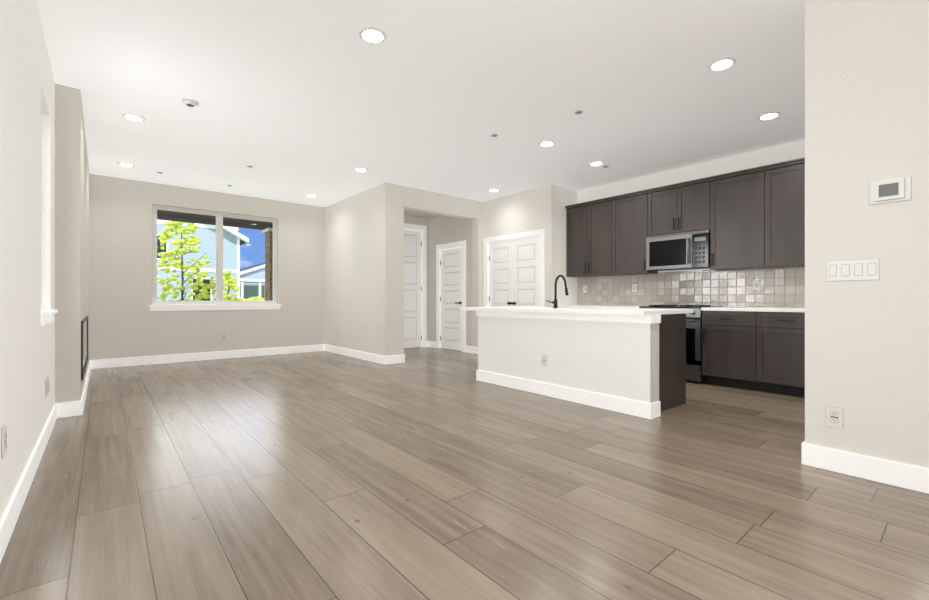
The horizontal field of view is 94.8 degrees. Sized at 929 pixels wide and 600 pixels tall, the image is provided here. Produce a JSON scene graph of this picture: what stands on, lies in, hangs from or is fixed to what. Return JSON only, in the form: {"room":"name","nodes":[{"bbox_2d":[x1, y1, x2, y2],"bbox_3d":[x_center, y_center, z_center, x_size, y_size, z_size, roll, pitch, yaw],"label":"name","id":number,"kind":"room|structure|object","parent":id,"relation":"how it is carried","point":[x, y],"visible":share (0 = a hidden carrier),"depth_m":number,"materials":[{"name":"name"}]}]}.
{"room":"open-plan living room","nodes":[
{"label":"open-plan living room","id":0,"kind":"room"},
{"bbox_2d":[0,0,54,520],"bbox_3d":[-2.333,-0.440,2.133,0.150,3.000,11.470,0,0,-40],"label":"wall","id":1,"kind":"structure","parent":0,"point":[27,209],"depth_m":2.35,"materials":[{"name":"paint"}]},
{"bbox_2d":[2,425,6,457],"bbox_3d":[-1.984,0.610,1.845,0.009,0.128,0.081,0,0,-40],"label":"outlet","id":2,"kind":"object","parent":1,"relation":"attached to","point":[4,440],"visible":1,"depth_m":1.83,"materials":[{"name":"grey plastic"}]},
{"bbox_2d":[0,403,59,562],"bbox_3d":[-1.115,0.993,0.819,0.015,0.135,7.890,0,0,-40],"label":"baseboard","id":3,"kind":"structure","parent":1,"relation":"attached to","point":[9,519],"depth_m":2.24,"materials":[{"name":"white wood"}]},
{"bbox_2d":[46,378,47,396],"bbox_3d":[-3.152,0.660,3.228,0.009,0.128,0.081,0,0,-40],"label":"outlet","id":4,"kind":"object","parent":1,"relation":"attached to","point":[46,387],"visible":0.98,"depth_m":3.22,"materials":[{"name":"grey plastic"}]},
{"bbox_2d":[40,310,57,325],"bbox_3d":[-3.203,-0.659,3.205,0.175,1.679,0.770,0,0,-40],"label":"window sill","id":5,"kind":"structure","parent":1,"relation":"in","point":[46,317],"depth_m":3.08,"materials":[{"name":"white"}]},
{"bbox_2d":[55,83,89,402],"bbox_3d":[-4.709,-0.440,5.192,0.170,3.000,3.430,0,0,-40],"label":"wall","id":6,"kind":"structure","parent":0,"point":[72,240],"depth_m":3.89,"materials":[{"name":"paint"}]},
{"bbox_2d":[76,361,91,415],"bbox_3d":[-4.627,0.993,5.226,0.038,0.135,3.405,0,0,-40],"label":"baseboard","id":7,"kind":"structure","parent":6,"relation":"attached to","point":[79,404],"depth_m":4.28,"materials":[{"name":"white wood"}]},
{"bbox_2d":[81,316,87,380],"bbox_3d":[-4.199,0.480,4.732,0.013,0.560,1.850,0,0,-40],"label":"fireplace","id":8,"kind":"object","parent":6,"relation":"attached to","point":[84,341],"visible":0.96,"depth_m":4.53,"materials":[{"name":"grey metal"}]},
{"bbox_2d":[90,174,324,359],"bbox_3d":[-3.336,-0.440,8.696,6.790,3.000,0.150,0,0,-40],"label":"wall","id":9,"kind":"structure","parent":0,"point":[125,322],"depth_m":7.28,"materials":[{"name":"paint"}]},
{"bbox_2d":[90,345,323,368],"bbox_3d":[-4.332,0.993,7.745,3.700,0.135,0.015,0,0,-40],"label":"baseboard","id":10,"kind":"structure","parent":9,"relation":"attached to","point":[133,361],"depth_m":7.47,"materials":[{"name":"white wood"}]},
{"bbox_2d":[157,210,272,229],"bbox_3d":[-4.808,-1.715,8.323,5.900,0.350,1.160,0,0,-40],"label":"porch canopy","id":11,"kind":"object","parent":9,"relation":"attached to","point":[202,219],"depth_m":8.53,"materials":[{"name":"black"}]},
{"bbox_2d":[149,205,281,310],"bbox_3d":[-4.426,-0.705,7.739,2.090,1.769,0.175,0,0,-40],"label":"window","id":12,"kind":"structure","parent":9,"relation":"in","point":[219,303],"depth_m":7.74,"materials":[{"name":"white"}]},
{"bbox_2d":[222,333,226,339],"bbox_3d":[-4.349,0.660,7.734,0.081,0.128,0.009,0,0,-40],"label":"outlet","id":13,"kind":"object","parent":9,"relation":"attached to","point":[224,336],"visible":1,"depth_m":7.74,"materials":[{"name":"grey plastic"}]},
{"bbox_2d":[325,184,379,354],"bbox_3d":[-2.127,-0.440,8.094,0.120,3.000,2.330,0,0,-40],"label":"wall","id":14,"kind":"structure","parent":0,"point":[352,269],"depth_m":7.88,"materials":[{"name":"paint"}]},
{"bbox_2d":[324,345,387,364],"bbox_3d":[-2.102,0.993,7.961,0.021,0.135,2.485,0,0,-40],"label":"baseboard","id":15,"kind":"structure","parent":14,"relation":"attached to","point":[380,359],"depth_m":7.76,"materials":[{"name":"white wood"}]},
{"bbox_2d":[404,215,428,340],"bbox_3d":[-1.273,-0.440,9.346,2.800,3.000,0.120,0,0,-40],"label":"wall","id":16,"kind":"structure","parent":0,"point":[414,220],"depth_m":9.64,"materials":[{"name":"paint"}]},
{"bbox_2d":[404,223,426,347],"bbox_3d":[-1.323,-0.297,9.273,1.140,2.715,0.166,0,0,-40],"label":"entry door","id":17,"kind":"structure","parent":16,"relation":"in","point":[415,287],"depth_m":9.46,"materials":[{"name":"white wood"}]},
{"bbox_2d":[37,0,804,206],"bbox_3d":[0.366,-2.000,4.316,7.390,0.120,11.920,0,0,-40],"label":"ceiling","id":18,"kind":"structure","parent":0,"point":[298,101],"depth_m":3.94,"materials":[{"name":"white paint"}]},
{"bbox_2d":[117,162,134,166],"bbox_3d":[-4.844,-1.935,6.119,0.196,0.008,0.196,0,0,-40],"label":"recessed light","id":19,"kind":"object","parent":18,"relation":"in","point":[125,164],"visible":0.98,"depth_m":6.09,"materials":[{"name":"white plastic"}]},
{"bbox_2d":[122,114,144,121],"bbox_3d":[-3.514,-1.935,4.546,0.196,0.008,0.196,0,0,-40],"label":"recessed light","id":20,"kind":"object","parent":18,"relation":"in","point":[133,117],"visible":1,"depth_m":4.53,"materials":[{"name":"white plastic"}]},
{"bbox_2d":[182,98,198,107],"bbox_3d":[-2.679,-1.919,4.177,0.140,0.041,0.140,0,0,-40],"label":"smoke detector","id":21,"kind":"object","parent":18,"relation":"attached to","point":[188,102],"visible":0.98,"depth_m":4.15,"materials":[{"name":"white plastic"}]},
{"bbox_2d":[354,168,367,171],"bbox_3d":[-1.538,-1.935,6.359,0.196,0.008,0.196,0,0,-40],"label":"recessed light","id":22,"kind":"object","parent":18,"relation":"in","point":[361,169],"visible":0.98,"depth_m":6.33,"materials":[{"name":"white plastic"}]},
{"bbox_2d":[359,27,385,43],"bbox_3d":[-0.673,-1.935,3.136,0.196,0.008,0.196,0,0,-40],"label":"recessed light","id":23,"kind":"object","parent":18,"relation":"in","point":[372,35],"visible":1,"depth_m":3.12,"materials":[{"name":"white plastic"}]},
{"bbox_2d":[539,141,554,146],"bbox_3d":[1.020,-1.935,5.300,0.196,0.008,0.196,0,0,-40],"label":"recessed light","id":24,"kind":"object","parent":18,"relation":"in","point":[546,143],"visible":1,"depth_m":5.28,"materials":[{"name":"white plastic"}]},
{"bbox_2d":[589,161,602,165],"bbox_3d":[1.872,-1.935,6.073,0.196,0.008,0.196,0,0,-40],"label":"recessed light","id":25,"kind":"object","parent":18,"relation":"in","point":[596,163],"visible":0.98,"depth_m":6.05,"materials":[{"name":"white plastic"}]},
{"bbox_2d":[708,58,735,70],"bbox_3d":[2.119,-1.935,3.519,0.196,0.008,0.196,0,0,-40],"label":"recessed light","id":26,"kind":"object","parent":18,"relation":"in","point":[721,64],"visible":1,"depth_m":3.51,"materials":[{"name":"white plastic"}]},
{"bbox_2d":[758,112,780,119],"bbox_3d":[3.210,-1.935,4.506,0.196,0.008,0.196,0,0,-40],"label":"recessed light","id":27,"kind":"object","parent":18,"relation":"in","point":[770,115],"visible":0.98,"depth_m":4.50,"materials":[{"name":"white plastic"}]},
{"bbox_2d":[404,209,440,218],"bbox_3d":[-1.068,-1.889,8.452,1.960,0.099,1.510,0,0,-40],"label":"ceiling","id":28,"kind":"structure","parent":0,"point":[418,214],"depth_m":9.20,"materials":[{"name":"white paint"}]},
{"bbox_2d":[380,182,482,355],"bbox_3d":[-0.530,-0.440,7.800,2.180,3.000,0.180,0,0,-40],"label":"wall","id":29,"kind":"structure","parent":0,"point":[396,200],"depth_m":7.22,"materials":[{"name":"paint"}]},
{"bbox_2d":[384,354,404,363],"bbox_3d":[-1.146,0.993,7.154,0.345,0.135,0.018,0,0,-40],"label":"baseboard","id":30,"kind":"structure","parent":29,"relation":"attached to","point":[393,359],"depth_m":7.15,"materials":[{"name":"white wood"}]},
{"bbox_2d":[429,215,471,345],"bbox_3d":[-0.273,-0.440,9.123,0.120,3.000,1.510,0,0,-40],"label":"wall","id":31,"kind":"structure","parent":0,"point":[443,229],"depth_m":9.14,"materials":[{"name":"paint"}]},
{"bbox_2d":[428,341,435,347],"bbox_3d":[-0.725,0.993,9.534,0.040,0.135,0.300,0,0,-40],"label":"baseboard","id":32,"kind":"structure","parent":31,"relation":"attached to","point":[432,344],"depth_m":9.53,"materials":[{"name":"white wood"}]},
{"bbox_2d":[436,241,465,351],"bbox_3d":[-0.262,-0.072,9.074,0.166,2.265,0.990,0,0,-40],"label":"hall door","id":33,"kind":"structure","parent":31,"relation":"in","point":[450,296],"depth_m":9.07,"materials":[{"name":"white wood"}]},
{"bbox_2d":[466,346,477,353],"bbox_3d":[0.157,0.993,8.509,0.055,0.135,0.405,0,0,-40],"label":"baseboard","id":34,"kind":"structure","parent":31,"relation":"attached to","point":[469,349],"depth_m":8.52,"materials":[{"name":"white wood"}]},
{"bbox_2d":[0,347,928,599],"bbox_3d":[0.366,1.120,4.316,7.390,0.120,11.920,0,0,-40],"label":"floor","id":35,"kind":"structure","parent":0,"point":[425,473],"depth_m":2.28,"materials":[{"name":"brown wood"}]},
{"bbox_2d":[476,315,685,418],"bbox_3d":[1.251,0.632,5.019,0.965,0.856,2.398,0,0,-40],"label":"kitchen island","id":36,"kind":"object","parent":35,"relation":"on","point":[634,365],"depth_m":4.32,"materials":[{"name":"paint"}]},
{"bbox_2d":[541,354,546,366],"bbox_3d":[0.887,0.675,4.769,0.011,0.128,0.081,0,0,-40],"label":"outlet","id":37,"kind":"object","parent":36,"relation":"attached to","point":[543,360],"visible":1,"depth_m":4.76,"materials":[{"name":"grey plastic"}]},
{"bbox_2d":[476,311,655,322],"bbox_3d":[0.910,0.171,4.733,0.081,0.075,2.400,0,0,-40],"label":"trim","id":38,"kind":"structure","parent":36,"relation":"on","point":[647,318],"depth_m":4.46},
{"bbox_2d":[460,306,693,314],"bbox_3d":[1.147,0.114,5.002,1.030,0.038,2.500,0,0,-40],"label":"countertop","id":39,"kind":"structure","parent":38,"relation":"on","point":[628,311],"depth_m":4.30,"materials":[{"name":"white stone"}]},
{"bbox_2d":[546,275,567,307],"bbox_3d":[1.103,-0.101,5.051,0.266,0.391,0.152,0,0,-40],"label":"faucet","id":40,"kind":"object","parent":39,"relation":"on","point":[555,302],"visible":1,"depth_m":4.95,"materials":[{"name":"black metal"}]},
{"bbox_2d":[639,305,721,382],"bbox_3d":[2.949,0.554,5.883,0.793,0.972,0.810,0,0,-40],"label":"range","id":41,"kind":"object","parent":35,"relation":"on","point":[694,347],"visible":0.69,"depth_m":5.42,"materials":[{"name":"grey metal"}]},
{"bbox_2d":[702,311,745,388],"bbox_3d":[3.460,0.597,5.353,0.716,0.926,0.647,0,0,-40],"label":"base cabinet","id":42,"kind":"object","parent":35,"relation":"on","point":[723,332],"depth_m":5.19,"materials":[{"name":"brown wood"}]},
{"bbox_2d":[746,311,804,396],"bbox_3d":[3.988,0.597,4.728,0.716,0.926,1.234,0,0,-40],"label":"base cabinet","id":43,"kind":"object","parent":35,"relation":"on","point":[759,351],"depth_m":4.79,"materials":[{"name":"brown wood"}]},
{"bbox_2d":[552,305,804,311],"bbox_3d":[3.061,0.114,5.819,0.728,0.038,4.098,0,0,-40],"label":"countertop","id":44,"kind":"structure","parent":43,"relation":"on","point":[760,309],"depth_m":5.18,"materials":[{"name":"white stone"}]},
{"bbox_2d":[483,184,555,306],"bbox_3d":[0.952,-0.440,7.829,0.120,3.000,1.690,0,0,-40],"label":"wall","id":45,"kind":"structure","parent":0,"point":[528,210],"depth_m":7.49,"materials":[{"name":"paint"}]},
{"bbox_2d":[484,229,543,306],"bbox_3d":[0.895,-0.072,7.846,0.183,2.265,1.490,0,0,-40],"label":"double door","id":46,"kind":"structure","parent":45,"relation":"in","point":[514,271],"depth_m":7.79,"materials":[{"name":"white wood"}]},
{"bbox_2d":[556,185,577,305],"bbox_3d":[1.741,-0.440,7.468,0.620,3.000,0.120,0,0,-40],"label":"wall","id":47,"kind":"structure","parent":0,"point":[565,197],"depth_m":7.36,"materials":[{"name":"paint"}]},
{"bbox_2d":[578,139,804,307],"bbox_3d":[2.968,-0.440,6.613,0.150,3.000,11.470,0,0,-40],"label":"wall","id":48,"kind":"structure","parent":0,"point":[794,150],"depth_m":6.05,"materials":[{"name":"paint"}]},
{"bbox_2d":[565,198,608,277],"bbox_3d":[2.184,-0.999,7.152,0.328,1.198,0.927,0,0,-40],"label":"upper cabinet","id":49,"kind":"object","parent":48,"relation":"attached to","point":[585,222],"depth_m":7.09,"materials":[{"name":"brown wood"}]},
{"bbox_2d":[605,190,657,275],"bbox_3d":[2.631,-0.999,6.623,0.328,1.198,0.702,0,0,-40],"label":"upper cabinet","id":50,"kind":"object","parent":48,"relation":"attached to","point":[628,217],"depth_m":6.53,"materials":[{"name":"brown wood"}]},
{"bbox_2d":[653,178,708,235],"bbox_3d":[3.093,-1.266,6.077,0.328,0.663,0.850,0,0,-40],"label":"upper cabinet","id":51,"kind":"object","parent":48,"relation":"attached to","point":[683,207],"depth_m":5.92,"materials":[{"name":"brown wood"}]},
{"bbox_2d":[646,230,709,270],"bbox_3d":[3.055,-0.682,6.045,0.425,0.485,0.840,0,0,-40],"label":"microwave","id":52,"kind":"object","parent":51,"relation":"attached to","point":[682,251],"visible":0.98,"depth_m":5.92,"materials":[{"name":"grey metal"}]},
{"bbox_2d":[577,267,804,307],"bbox_3d":[3.336,-0.163,6.052,0.009,0.514,4.098,0,0,-40],"label":"tile backsplash","id":53,"kind":"structure","parent":48,"relation":"attached to","point":[782,287],"depth_m":6.03,"materials":[{"name":"beige tile"}]},
{"bbox_2d":[583,285,586,292],"bbox_3d":[2.114,-0.190,7.482,0.009,0.128,0.081,0,0,-40],"label":"outlet","id":54,"kind":"object","parent":53,"relation":"attached to","point":[585,289],"visible":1,"depth_m":7.48,"materials":[{"name":"grey plastic"}]},
{"bbox_2d":[632,284,636,291],"bbox_3d":[2.701,-0.190,6.787,0.009,0.128,0.081,0,0,-40],"label":"outlet","id":55,"kind":"object","parent":53,"relation":"attached to","point":[634,287],"visible":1,"depth_m":6.79,"materials":[{"name":"grey plastic"}]},
{"bbox_2d":[753,280,759,289],"bbox_3d":[3.770,-0.190,5.523,0.009,0.128,0.081,0,0,-40],"label":"outlet","id":56,"kind":"object","parent":53,"relation":"attached to","point":[756,284],"visible":1,"depth_m":5.52,"materials":[{"name":"grey plastic"}]},
{"bbox_2d":[709,170,756,269],"bbox_3d":[3.564,-0.999,5.519,0.328,1.198,0.732,0,0,-40],"label":"upper cabinet","id":57,"kind":"object","parent":48,"relation":"attached to","point":[752,218],"depth_m":5.44,"materials":[{"name":"brown wood"}]},
{"bbox_2d":[757,158,804,268],"bbox_3d":[4.125,-0.999,4.855,0.328,1.198,1.251,0,0,-40],"label":"upper cabinet","id":58,"kind":"object","parent":48,"relation":"attached to","point":[781,187],"depth_m":5.06,"materials":[{"name":"brown wood"}]},
{"bbox_2d":[805,0,928,468],"bbox_3d":[3.313,-0.440,1.549,0.140,3.000,3.290,0,0,-40],"label":"wall","id":59,"kind":"structure","parent":0,"point":[866,123],"depth_m":2.53,"materials":[{"name":"paint"}]},
{"bbox_2d":[826,406,842,428],"bbox_3d":[2.288,0.725,2.644,0.009,0.128,0.081,0,0,-40],"label":"outlet","id":60,"kind":"object","parent":59,"relation":"attached to","point":[834,416],"visible":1,"depth_m":2.64,"materials":[{"name":"grey plastic"}]},
{"bbox_2d":[827,258,878,280],"bbox_3d":[2.341,-0.180,2.580,0.012,0.127,0.229,0,0,-40],"label":"switch plate","id":61,"kind":"object","parent":59,"relation":"attached to","point":[853,270],"visible":1,"depth_m":2.57,"materials":[{"name":"grey plastic"}]},
{"bbox_2d":[801,441,928,493],"bbox_3d":[3.249,0.993,1.506,0.018,0.135,3.305,0,0,-40],"label":"baseboard","id":62,"kind":"structure","parent":59,"relation":"attached to","point":[907,476],"depth_m":2.52,"materials":[{"name":"white"}]},
{"bbox_2d":[869,175,910,204],"bbox_3d":[2.438,-0.630,2.453,0.028,0.138,0.173,0,0,-40],"label":"thermostat","id":63,"kind":"object","parent":59,"relation":"attached to","point":[897,189],"visible":1,"depth_m":2.44,"materials":[{"name":"grey plastic"}]},
{"label":"outside","id":64,"kind":"structure","parent":0,"visible":0},
{"bbox_3d":[-31.911,1.510,37.762,120.000,0.200,81.120,0,0,-40],"label":"ground","id":65,"kind":"structure","parent":64,"visible":0},
{"bbox_2d":[157,221,215,300],"bbox_3d":[-6.640,-0.338,10.089,1.594,3.495,1.571,0,0,-40],"label":"tree","id":66,"kind":"object","parent":65,"relation":"on","point":[178,261],"depth_m":9.98,"materials":[{"name":"green plant"}]},
{"bbox_2d":[157,220,248,300],"bbox_3d":[-25.765,-3.785,29.249,17.100,10.389,13.060,0,0,-40],"label":"house","id":67,"kind":"structure","parent":65,"relation":"on","point":[206,237],"depth_m":28.57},
{"bbox_2d":[214,270,240,300],"bbox_3d":[-6.494,0.289,11.762,0.874,2.242,0.820,0,0,-40],"label":"tree","id":68,"kind":"object","parent":65,"relation":"on","point":[232,284],"depth_m":11.73,"materials":[{"name":"green plant"}]},
{"bbox_2d":[240,263,264,298],"bbox_3d":[-22.469,-1.490,49.054,10.100,5.799,13.060,0,0,-40],"label":"house","id":69,"kind":"structure","parent":65,"relation":"on","point":[249,275],"depth_m":42.50,"materials":[{"name":"grey"}]},
{"bbox_2d":[240,278,264,297],"bbox_3d":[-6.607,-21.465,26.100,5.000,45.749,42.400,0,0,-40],"label":"porch","id":70,"kind":"object","parent":65,"relation":"on","point":[259,281],"depth_m":39.23,"materials":[{"name":"white wood"}]},
{"bbox_2d":[262,226,272,300],"bbox_3d":[-4.040,-0.073,9.181,0.480,2.964,0.480,0,0,-40],"label":"stone column","id":71,"kind":"structure","parent":65,"relation":"on","point":[268,260],"depth_m":8.98,"materials":[{"name":"brown"}]},
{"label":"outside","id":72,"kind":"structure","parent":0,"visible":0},
{"bbox_2d":[210,296,264,300],"bbox_3d":[-6.365,0.503,14.259,3.570,1.232,2.548,0,0,-40],"label":"shrubs","id":73,"kind":"object","parent":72,"point":[257,298],"depth_m":13.32,"materials":[{"name":"green plant"}]}
]}

